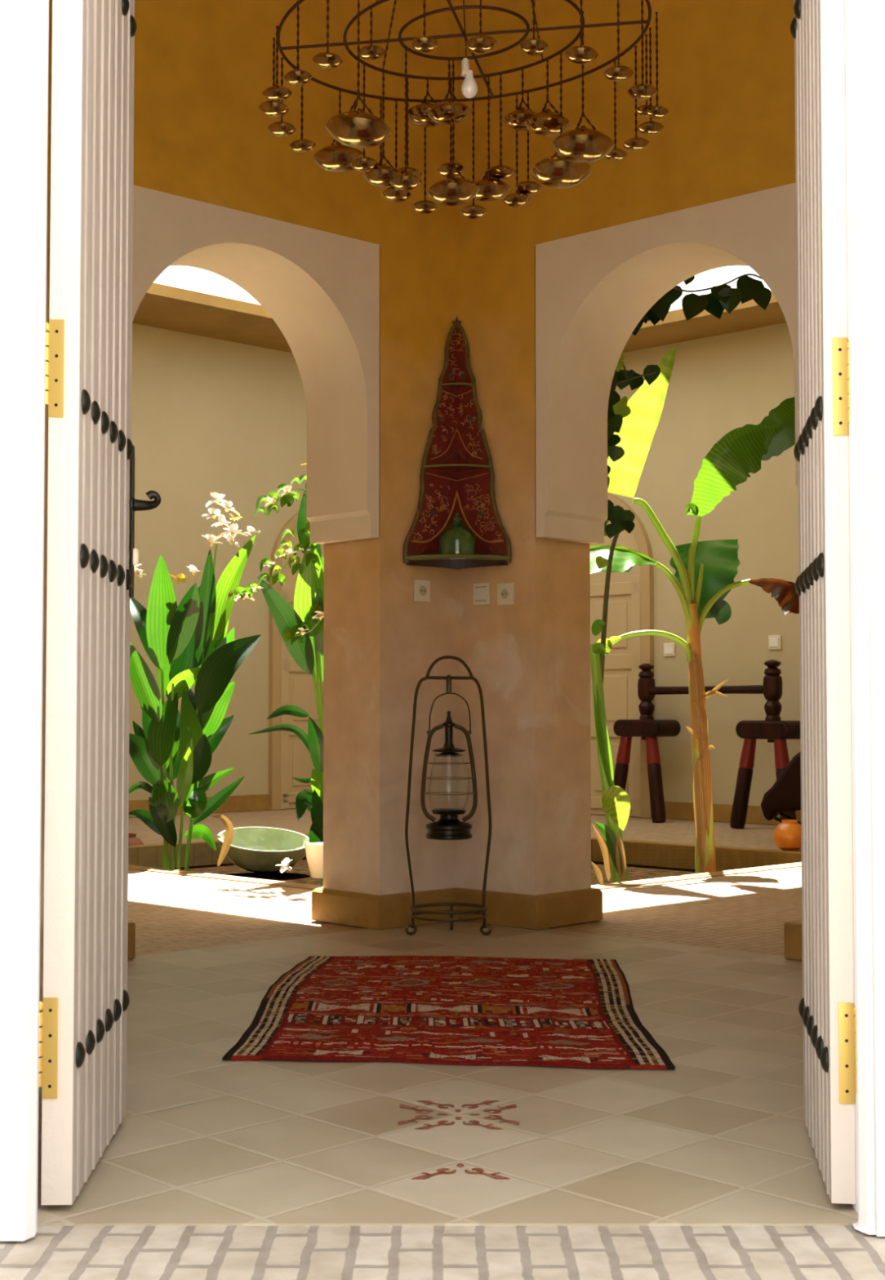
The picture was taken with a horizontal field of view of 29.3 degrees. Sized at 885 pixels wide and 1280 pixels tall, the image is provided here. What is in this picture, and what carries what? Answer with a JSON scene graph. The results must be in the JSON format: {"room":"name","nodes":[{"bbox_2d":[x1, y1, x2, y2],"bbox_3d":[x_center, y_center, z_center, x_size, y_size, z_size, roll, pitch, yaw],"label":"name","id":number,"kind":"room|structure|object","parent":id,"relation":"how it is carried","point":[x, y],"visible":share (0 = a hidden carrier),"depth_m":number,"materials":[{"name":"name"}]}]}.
{"room":"traditional dwelling","nodes":[
{"label":"traditional dwelling","id":0,"kind":"room"},
{"bbox_2d":[40,0,52,986],"bbox_3d":[-1.382,-1.000,4.338,0.300,4.050,2.748,0,-2,0],"label":"wall","id":1,"kind":"structure","parent":0,"point":[50,1],"depth_m":5.25,"materials":[{"name":"paint"}]},
{"bbox_2d":[127,921,135,959],"bbox_3d":[-1.284,1.023,5.810,0.264,0.125,0.435,2,-3,-42],"label":"baseboard","id":2,"kind":"structure","parent":1,"relation":"attached to","point":[131,926],"depth_m":5.73,"materials":[{"name":"brown wood"}]},
{"bbox_2d":[132,282,292,352],"bbox_3d":[-2.977,-2.590,12.475,8.292,0.085,1.199,2,-3,-44],"label":"cornice","id":3,"kind":"structure","parent":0,"point":[162,306],"depth_m":13.19,"materials":[{"name":"paint"}]},
{"bbox_2d":[128,323,306,800],"bbox_3d":[-3.243,-0.609,12.764,8.100,3.950,0.300,2,-3,-44],"label":"wall","id":4,"kind":"structure","parent":0,"point":[228,419],"depth_m":13.95,"materials":[{"name":"beige paint"}]},
{"bbox_2d":[128,794,270,817],"bbox_3d":[-3.164,1.293,12.534,7.601,0.130,0.030,2,-3,-44],"label":"baseboard","id":5,"kind":"structure","parent":4,"relation":"attached to","point":[260,802],"depth_m":13.94,"materials":[{"name":"brown wood"}]},
{"bbox_2d":[268,511,324,809],"bbox_3d":[-0.996,0.133,14.662,1.252,2.620,0.050,2,-3,-44],"label":"door","id":6,"kind":"structure","parent":4,"relation":"in","point":[289,757],"depth_m":14.32,"materials":[{"name":"beige wood"}]},
{"bbox_2d":[133,0,380,245],"bbox_3d":[-0.856,-0.921,6.292,1.340,4.050,0.350,2,-3,-42],"label":"wall","id":7,"kind":"structure","parent":0,"point":[202,68],"depth_m":6.23,"materials":[{"name":"paint"}]},
{"bbox_2d":[132,184,379,543],"bbox_3d":[-0.804,-0.985,6.335,1.178,1.150,0.364,2,-3,-42],"label":"archway","id":8,"kind":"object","parent":7,"relation":"attached to","point":[321,289],"depth_m":6.55,"materials":[{"name":"white paint"}]},
{"bbox_2d":[0,808,884,1279],"bbox_3d":[0.000,1.130,3.200,16.000,0.300,24.485,0,-2,0],"label":"floor","id":9,"kind":"structure","parent":0,"point":[720,1137],"depth_m":3.42,"materials":[{"name":"beige tile"}]},
{"bbox_2d":[128,833,144,845],"bbox_3d":[-1.968,1.315,10.556,0.230,0.207,0.230,0,-2,0],"label":"round pot","id":10,"kind":"object","parent":9,"relation":"on","point":[133,840],"visible":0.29,"depth_m":10.51,"materials":[{"name":"brown ceramic"}]},
{"bbox_2d":[222,955,675,1069],"bbox_3d":[0.020,1.043,4.869,1.128,0.012,1.794,0,-2,0],"label":"woven rug","id":11,"kind":"object","parent":9,"relation":"on","point":[435,1010],"visible":1,"depth_m":4.65,"materials":[{"name":"red fabric"}]},
{"bbox_2d":[404,655,492,935],"bbox_3d":[0.023,0.581,6.342,0.286,1.047,0.283,-2,-3,38],"label":"lantern stand","id":12,"kind":"object","parent":9,"relation":"on","point":[413,908],"visible":1,"depth_m":6.34,"materials":[{"name":"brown metal"}]},
{"bbox_2d":[420,675,477,839],"bbox_3d":[0.024,0.437,6.348,0.193,0.612,0.193,-1,-3,28],"label":"hurricane lantern","id":13,"kind":"object","parent":12,"relation":"hanging from","point":[448,793],"visible":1,"depth_m":6.30,"materials":[{"name":"grey metal"}]},
{"bbox_2d":[397,1100,519,1128],"bbox_3d":[0.033,0.993,3.540,0.250,0.001,0.250,0,-2,0],"label":"trim","id":14,"kind":"structure","parent":9,"relation":"on","point":[440,1105],"depth_m":3.53,"materials":[{"name":"red tile"}]},
{"bbox_2d":[411,1163,510,1178],"bbox_3d":[0.033,0.975,3.105,0.179,0.001,0.103,0,-2,0],"label":"trim","id":15,"kind":"structure","parent":9,"relation":"on","point":[441,1171],"depth_m":3.09,"materials":[{"name":"red tile"}]},
{"bbox_2d":[613,659,799,829],"bbox_3d":[1.932,0.760,12.421,0.294,1.204,1.841,2,-3,-38],"label":"frame","id":16,"kind":"object","parent":9,"relation":"on","point":[775,731],"visible":0.91,"depth_m":12.17,"materials":[{"name":"brown wood"}]},
{"bbox_2d":[760,751,800,824],"bbox_3d":[2.320,0.925,10.931,0.600,0.740,0.420,0,-2,0],"label":"leather chair","id":17,"kind":"object","parent":9,"relation":"on","point":[784,795],"visible":0.46,"depth_m":10.72,"materials":[{"name":"brown leather"}]},
{"bbox_2d":[773,819,801,850],"bbox_3d":[2.087,1.172,10.161,0.200,0.180,0.200,0,-2,0],"label":"round pot","id":18,"kind":"object","parent":9,"relation":"on","point":[787,834],"visible":0.9,"depth_m":10.09,"materials":[{"name":"orange ceramic"}]},
{"bbox_2d":[169,857,717,885],"bbox_3d":[-0.028,1.465,9.739,3.510,0.160,3.148,-2,-3,44],"label":"floor","id":19,"kind":"structure","parent":0,"point":[300,873],"depth_m":10.18,"materials":[{"name":"soil"}]},
{"bbox_2d":[128,492,261,871],"bbox_3d":[-1.486,0.266,10.024,0.830,2.282,0.587,0,-2,0],"label":"lily","id":20,"kind":"object","parent":19,"relation":"on","point":[191,636],"visible":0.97,"depth_m":9.96,"materials":[{"name":"green plant"}]},
{"bbox_2d":[133,564,141,572],"bbox_3d":[-1.830,-0.432,9.974,0.126,0.072,0.122,-1,-3,32],"label":"flower","id":21,"kind":"object","parent":20,"relation":"on","point":[135,569],"depth_m":9.97,"materials":[{"name":"white plant"}]},
{"bbox_2d":[133,569,146,577],"bbox_3d":[-1.791,-0.390,9.974,0.078,0.044,0.095,0,-2,0],"label":"flower","id":22,"kind":"object","parent":20,"relation":"on","point":[139,573],"depth_m":9.97,"materials":[{"name":"white plant"}]},
{"bbox_2d":[168,573,192,585],"bbox_3d":[-1.552,-0.351,9.982,0.122,0.081,0.127,1,-3,-33],"label":"flower","id":23,"kind":"object","parent":20,"relation":"on","point":[180,578],"depth_m":9.96,"materials":[{"name":"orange plant"}]},
{"bbox_2d":[186,564,203,575],"bbox_3d":[-1.461,-0.414,9.965,0.086,0.067,0.097,-1,-2,17],"label":"flower","id":24,"kind":"object","parent":20,"relation":"on","point":[193,568],"depth_m":9.96,"materials":[{"name":"white plant"}]},
{"bbox_2d":[201,506,220,519],"bbox_3d":[-1.363,-0.743,9.986,0.117,0.072,0.120,0,-2,0],"label":"flower","id":25,"kind":"object","parent":20,"relation":"on","point":[214,513],"depth_m":9.97,"materials":[{"name":"white plant"}]},
{"bbox_2d":[201,533,223,546],"bbox_3d":[-1.351,-0.591,9.973,0.131,0.076,0.095,-1,-3,25],"label":"flower","id":26,"kind":"object","parent":20,"relation":"on","point":[211,539],"depth_m":9.96,"materials":[{"name":"white plant"}]},
{"bbox_2d":[205,492,226,506],"bbox_3d":[-1.330,-0.828,9.979,0.112,0.100,0.144,-1,-2,22],"label":"flower","id":27,"kind":"object","parent":20,"relation":"on","point":[217,497],"depth_m":9.96,"materials":[{"name":"white plant"}]},
{"bbox_2d":[211,514,230,527],"bbox_3d":[-1.306,-0.700,9.985,0.102,0.077,0.097,2,-3,-41],"label":"flower","id":28,"kind":"object","parent":20,"relation":"on","point":[221,518],"depth_m":9.98,"materials":[{"name":"white plant"}]},
{"bbox_2d":[217,501,239,515],"bbox_3d":[-1.260,-0.781,9.984,0.116,0.097,0.101,-1,-2,15],"label":"flower","id":29,"kind":"object","parent":20,"relation":"on","point":[227,504],"depth_m":9.97,"materials":[{"name":"white plant"}]},
{"bbox_2d":[223,533,239,547],"bbox_3d":[-1.250,-0.589,9.991,0.100,0.087,0.129,0,-2,0],"label":"flower","id":30,"kind":"object","parent":20,"relation":"on","point":[230,537],"depth_m":9.97,"materials":[{"name":"white plant"}]},
{"bbox_2d":[219,523,247,537],"bbox_3d":[-1.244,-0.641,9.981,0.151,0.085,0.134,-2,-3,37],"label":"flower","id":31,"kind":"object","parent":20,"relation":"on","point":[233,528],"depth_m":9.96,"materials":[{"name":"white plant"}]},
{"bbox_2d":[229,513,242,520],"bbox_3d":[-1.220,-0.725,9.985,0.076,0.044,0.080,0,-2,0],"label":"flower","id":32,"kind":"object","parent":20,"relation":"on","point":[233,517],"depth_m":9.98,"materials":[{"name":"yellow plant"}]},
{"bbox_2d":[242,525,260,535],"bbox_3d":[-1.128,-0.648,9.987,0.107,0.060,0.106,0,-2,0],"label":"flower","id":33,"kind":"object","parent":20,"relation":"on","point":[251,531],"depth_m":9.97,"materials":[{"name":"white plant"}]},
{"bbox_2d":[217,826,309,873],"bbox_3d":[-1.060,1.256,10.076,0.560,0.252,0.553,0,-2,0],"label":"ceramic bowl","id":34,"kind":"object","parent":19,"relation":"on","point":[259,850],"visible":0.83,"depth_m":10.18,"materials":[{"name":"green ceramic"}]},
{"bbox_2d":[227,462,324,885],"bbox_3d":[-0.823,0.185,8.855,0.571,2.348,0.255,1,-2,-17],"label":"plant","id":35,"kind":"object","parent":19,"relation":"on","point":[301,628],"visible":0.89,"depth_m":8.91,"materials":[{"name":"green plant"}]},
{"bbox_2d":[234,592,254,600],"bbox_3d":[-1.042,-0.237,8.857,0.087,0.070,0.109,-1,-2,16],"label":"flower","id":36,"kind":"object","parent":35,"relation":"on","point":[243,595],"depth_m":8.83,"materials":[{"name":"white plant"}]},
{"bbox_2d":[250,584,263,591],"bbox_3d":[-0.971,-0.270,8.864,0.071,0.040,0.076,0,-2,0],"label":"flower","id":37,"kind":"object","parent":35,"relation":"on","point":[256,587],"depth_m":8.85,"materials":[{"name":"white plant"}]},
{"bbox_2d":[263,561,275,566],"bbox_3d":[-0.904,-0.393,8.863,0.072,0.032,0.072,-2,-3,36],"label":"flower","id":38,"kind":"object","parent":35,"relation":"on","point":[269,563],"depth_m":8.85,"materials":[{"name":"white plant"}]},
{"bbox_2d":[264,493,279,506],"bbox_3d":[-0.893,-0.734,8.883,0.087,0.067,0.061,-1,-3,29],"label":"flower","id":39,"kind":"object","parent":35,"relation":"on","point":[273,497],"depth_m":8.87,"materials":[{"name":"white plant"}]},
{"bbox_2d":[278,484,296,497],"bbox_3d":[-0.820,-0.778,8.882,0.087,0.061,0.080,-1,-2,19],"label":"flower","id":40,"kind":"object","parent":35,"relation":"on","point":[286,488],"depth_m":8.88,"materials":[{"name":"white plant"}]},
{"bbox_2d":[279,548,297,557],"bbox_3d":[-0.814,-0.455,8.865,0.081,0.048,0.083,-2,-3,43],"label":"flower","id":41,"kind":"object","parent":35,"relation":"on","point":[282,552],"depth_m":8.85,"materials":[{"name":"white plant"}]},
{"bbox_2d":[295,627,308,635],"bbox_3d":[-0.740,-0.044,8.852,0.080,0.040,0.063,-2,-3,44],"label":"flower","id":42,"kind":"object","parent":35,"relation":"on","point":[300,630],"depth_m":8.84,"materials":[{"name":"white plant"}]},
{"bbox_2d":[311,611,324,618],"bbox_3d":[-0.633,-0.128,8.838,0.106,0.051,0.092,-2,-3,43],"label":"flower","id":43,"kind":"object","parent":35,"relation":"on","point":[315,615],"depth_m":8.85,"materials":[{"name":"white plant"}]},
{"bbox_2d":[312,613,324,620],"bbox_3d":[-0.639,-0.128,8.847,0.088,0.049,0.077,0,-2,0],"label":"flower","id":44,"kind":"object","parent":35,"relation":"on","point":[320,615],"depth_m":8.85,"materials":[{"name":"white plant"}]},
{"bbox_2d":[590,532,630,884],"bbox_3d":[0.879,0.352,8.908,0.209,2.041,0.154,0,-2,0],"label":"shoot","id":45,"kind":"object","parent":19,"relation":"on","point":[615,801],"visible":0.94,"depth_m":8.84,"materials":[{"name":"green plant"}]},
{"bbox_2d":[590,346,799,873],"bbox_3d":[1.376,-0.111,9.276,1.417,2.993,0.415,0,-2,-7],"label":"banana plant","id":46,"kind":"object","parent":19,"relation":"on","point":[706,571],"visible":0.91,"depth_m":9.31,"materials":[{"name":"green plant"}]},
{"bbox_2d":[323,0,591,895],"bbox_3d":[0.072,-0.897,6.887,0.793,4.050,0.828,-2,-3,43],"label":"wall","id":47,"kind":"structure","parent":0,"point":[529,658],"depth_m":6.71,"materials":[{"name":"paint"}]},
{"bbox_2d":[413,579,430,602],"bbox_3d":[-0.080,-0.196,6.727,0.084,0.088,0.012,2,-3,-42],"label":"wall socket","id":48,"kind":"object","parent":47,"relation":"attached to","point":[421,587],"visible":1,"depth_m":6.72,"materials":[{"name":"beige plastic"}]},
{"bbox_2d":[311,887,602,929],"bbox_3d":[0.072,1.062,6.807,0.863,0.128,0.903,-2,-3,43],"label":"baseboard","id":49,"kind":"structure","parent":47,"relation":"attached to","point":[375,912],"depth_m":6.62,"materials":[{"name":"brown wood"}]},
{"bbox_2d":[403,315,511,568],"bbox_3d":[0.061,-0.800,6.680,0.310,1.053,0.310,-2,-3,44],"label":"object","id":50,"kind":"object","parent":47,"relation":"attached to","point":[457,471],"visible":1,"depth_m":6.78,"materials":[{"name":"red paint"}]},
{"bbox_2d":[438,511,475,554],"bbox_3d":[0.059,-0.417,6.722,0.150,0.188,0.150,0,-2,0],"label":"lidded jar","id":51,"kind":"object","parent":50,"relation":"on","point":[456,538],"visible":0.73,"depth_m":6.66,"materials":[{"name":"green glass"}]},
{"bbox_2d":[128,834,801,889],"bbox_3d":[-0.028,1.369,9.743,3.758,0.253,3.388,-2,-3,44],"label":"trim","id":52,"kind":"structure","parent":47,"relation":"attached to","point":[746,868],"depth_m":10.13,"materials":[{"name":"white stone"}]},
{"bbox_2d":[275,857,293,873],"bbox_3d":[-0.815,1.167,8.748,0.081,0.072,0.082,2,-3,-39],"label":"blossom","id":53,"kind":"object","parent":52,"relation":"on","point":[286,862],"visible":1,"depth_m":8.75,"materials":[{"name":"white plant"}]},
{"bbox_2d":[304,842,323,878],"bbox_3d":[-0.606,1.104,8.462,0.170,0.170,0.170,0,-2,0],"label":"cup","id":54,"kind":"object","parent":52,"relation":"on","point":[314,851],"visible":0.61,"depth_m":8.40,"materials":[{"name":"white ceramic"}]},
{"bbox_2d":[473,582,489,605],"bbox_3d":[0.154,-0.184,6.765,0.084,0.088,0.013,-2,-3,42],"label":"wall switch","id":55,"kind":"object","parent":47,"relation":"attached to","point":[481,590],"visible":1,"depth_m":6.76,"materials":[{"name":"beige plastic"}]},
{"bbox_2d":[497,582,514,605],"bbox_3d":[0.248,-0.182,6.679,0.084,0.088,0.012,-2,-3,42],"label":"wall socket","id":56,"kind":"object","parent":47,"relation":"attached to","point":[505,591],"visible":1,"depth_m":6.67,"materials":[{"name":"beige plastic"}]},
{"bbox_2d":[37,0,884,1236],"bbox_3d":[0.000,-1.259,2.893,12.000,4.450,0.160,0,-2,0],"label":"wall","id":57,"kind":"structure","parent":0,"point":[873,11],"depth_m":2.78,"materials":[{"name":"white paint"}]},
{"bbox_2d":[0,0,48,1241],"bbox_3d":[-0.911,-0.412,2.804,0.512,2.750,0.107,0,-2,0],"label":"trim","id":58,"kind":"structure","parent":57,"relation":"attached to","point":[24,24],"depth_m":2.74,"materials":[{"name":"white paint"}]},
{"bbox_2d":[38,0,160,1205],"bbox_3d":[-0.637,-0.371,3.227,0.120,2.678,0.656,0,-2,-2],"label":"door","id":59,"kind":"structure","parent":57,"relation":"in","point":[92,557],"depth_m":3.02,"materials":[{"name":"beige paint"}]},
{"bbox_2d":[790,0,856,1204],"bbox_3d":[0.714,-0.371,3.211,0.064,2.678,0.614,0,-2,7],"label":"door","id":60,"kind":"structure","parent":57,"relation":"in","point":[827,1011],"depth_m":2.94,"materials":[{"name":"beige paint"}]},
{"bbox_2d":[845,0,875,1235],"bbox_3d":[0.933,-0.411,2.822,0.520,2.750,0.085,0,-2,0],"label":"trim","id":61,"kind":"structure","parent":57,"relation":"attached to","point":[865,1224],"depth_m":2.79,"materials":[{"name":"white paint"}]},
{"bbox_2d":[533,0,795,246],"bbox_3d":[0.973,-0.921,6.292,1.340,4.050,0.350,-2,-3,42],"label":"wall","id":62,"kind":"structure","parent":0,"point":[726,70],"depth_m":6.21,"materials":[{"name":"paint"}]},
{"bbox_2d":[535,182,798,543],"bbox_3d":[0.921,-0.985,6.335,1.178,1.150,0.364,-2,-3,42],"label":"archway","id":63,"kind":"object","parent":62,"relation":"attached to","point":[593,289],"depth_m":6.54,"materials":[{"name":"white paint"}]},
{"bbox_2d":[783,920,802,960],"bbox_3d":[1.401,1.023,5.810,0.264,0.125,0.435,-2,-3,42],"label":"baseboard","id":64,"kind":"structure","parent":62,"relation":"attached to","point":[792,930],"depth_m":5.71,"materials":[{"name":"brown wood"}]},
{"bbox_2d":[607,322,800,805],"bbox_3d":[2.612,-0.514,12.517,8.800,3.740,0.300,-2,-3,44],"label":"wall","id":65,"kind":"structure","parent":0,"point":[719,384],"depth_m":12.76,"materials":[{"name":"beige paint"}]},
{"bbox_2d":[590,493,653,817],"bbox_3d":[1.148,0.093,13.664,1.352,2.620,0.050,-2,-3,44],"label":"door","id":66,"kind":"structure","parent":65,"relation":"in","point":[631,593],"depth_m":13.37,"materials":[{"name":"beige wood"}]},
{"bbox_2d":[663,642,675,656],"bbox_3d":[1.756,0.075,13.098,0.104,0.104,0.018,-2,-3,44],"label":"wall switch","id":67,"kind":"object","parent":65,"relation":"attached to","point":[668,648],"visible":1,"depth_m":13.09,"materials":[{"name":"beige plastic"}]},
{"bbox_2d":[664,801,800,825],"bbox_3d":[2.497,1.284,12.325,8.201,0.130,0.030,-2,-3,44],"label":"baseboard","id":68,"kind":"structure","parent":65,"relation":"attached to","point":[673,810],"depth_m":12.70,"materials":[{"name":"brown wood"}]},
{"bbox_2d":[768,635,781,649],"bbox_3d":[2.443,0.018,12.436,0.104,0.104,0.018,-2,-3,44],"label":"wall switch","id":69,"kind":"object","parent":65,"relation":"attached to","point":[774,641],"visible":1,"depth_m":12.43,"materials":[{"name":"beige plastic"}]},
{"bbox_2d":[622,290,786,352],"bbox_3d":[2.832,-2.401,11.963,7.631,0.085,0.900,-2,-3,44],"label":"cornice","id":70,"kind":"structure","parent":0,"point":[674,328],"depth_m":12.54,"materials":[{"name":"paint"}]},
{"bbox_3d":[0.000,-3.081,5.489,6.800,0.200,4.880,0,-2,0],"label":"ceiling","id":71,"kind":"structure","parent":0,"visible":0},
{"bbox_2d":[258,0,668,218],"bbox_3d":[0.054,-2.127,4.828,1.144,1.759,1.094,0,-2,-11],"label":"chandelier","id":72,"kind":"object","parent":71,"relation":"hanging from","point":[575,148],"visible":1,"depth_m":4.89,"materials":[{"name":"brown metal"}]},
{"bbox_3d":[3.655,-0.992,7.627,4.021,4.300,3.898,0,-2,0],"label":"wall","id":73,"kind":"structure","parent":0,"visible":0},
{"bbox_2d":[595,273,771,568],"bbox_3d":[1.213,-1.061,8.001,1.018,1.435,0.297,0,-2,-2],"label":"climbing vine","id":74,"kind":"object","parent":73,"relation":"attached to","point":[722,296],"visible":0.65,"depth_m":7.99,"materials":[{"name":"green plant"}]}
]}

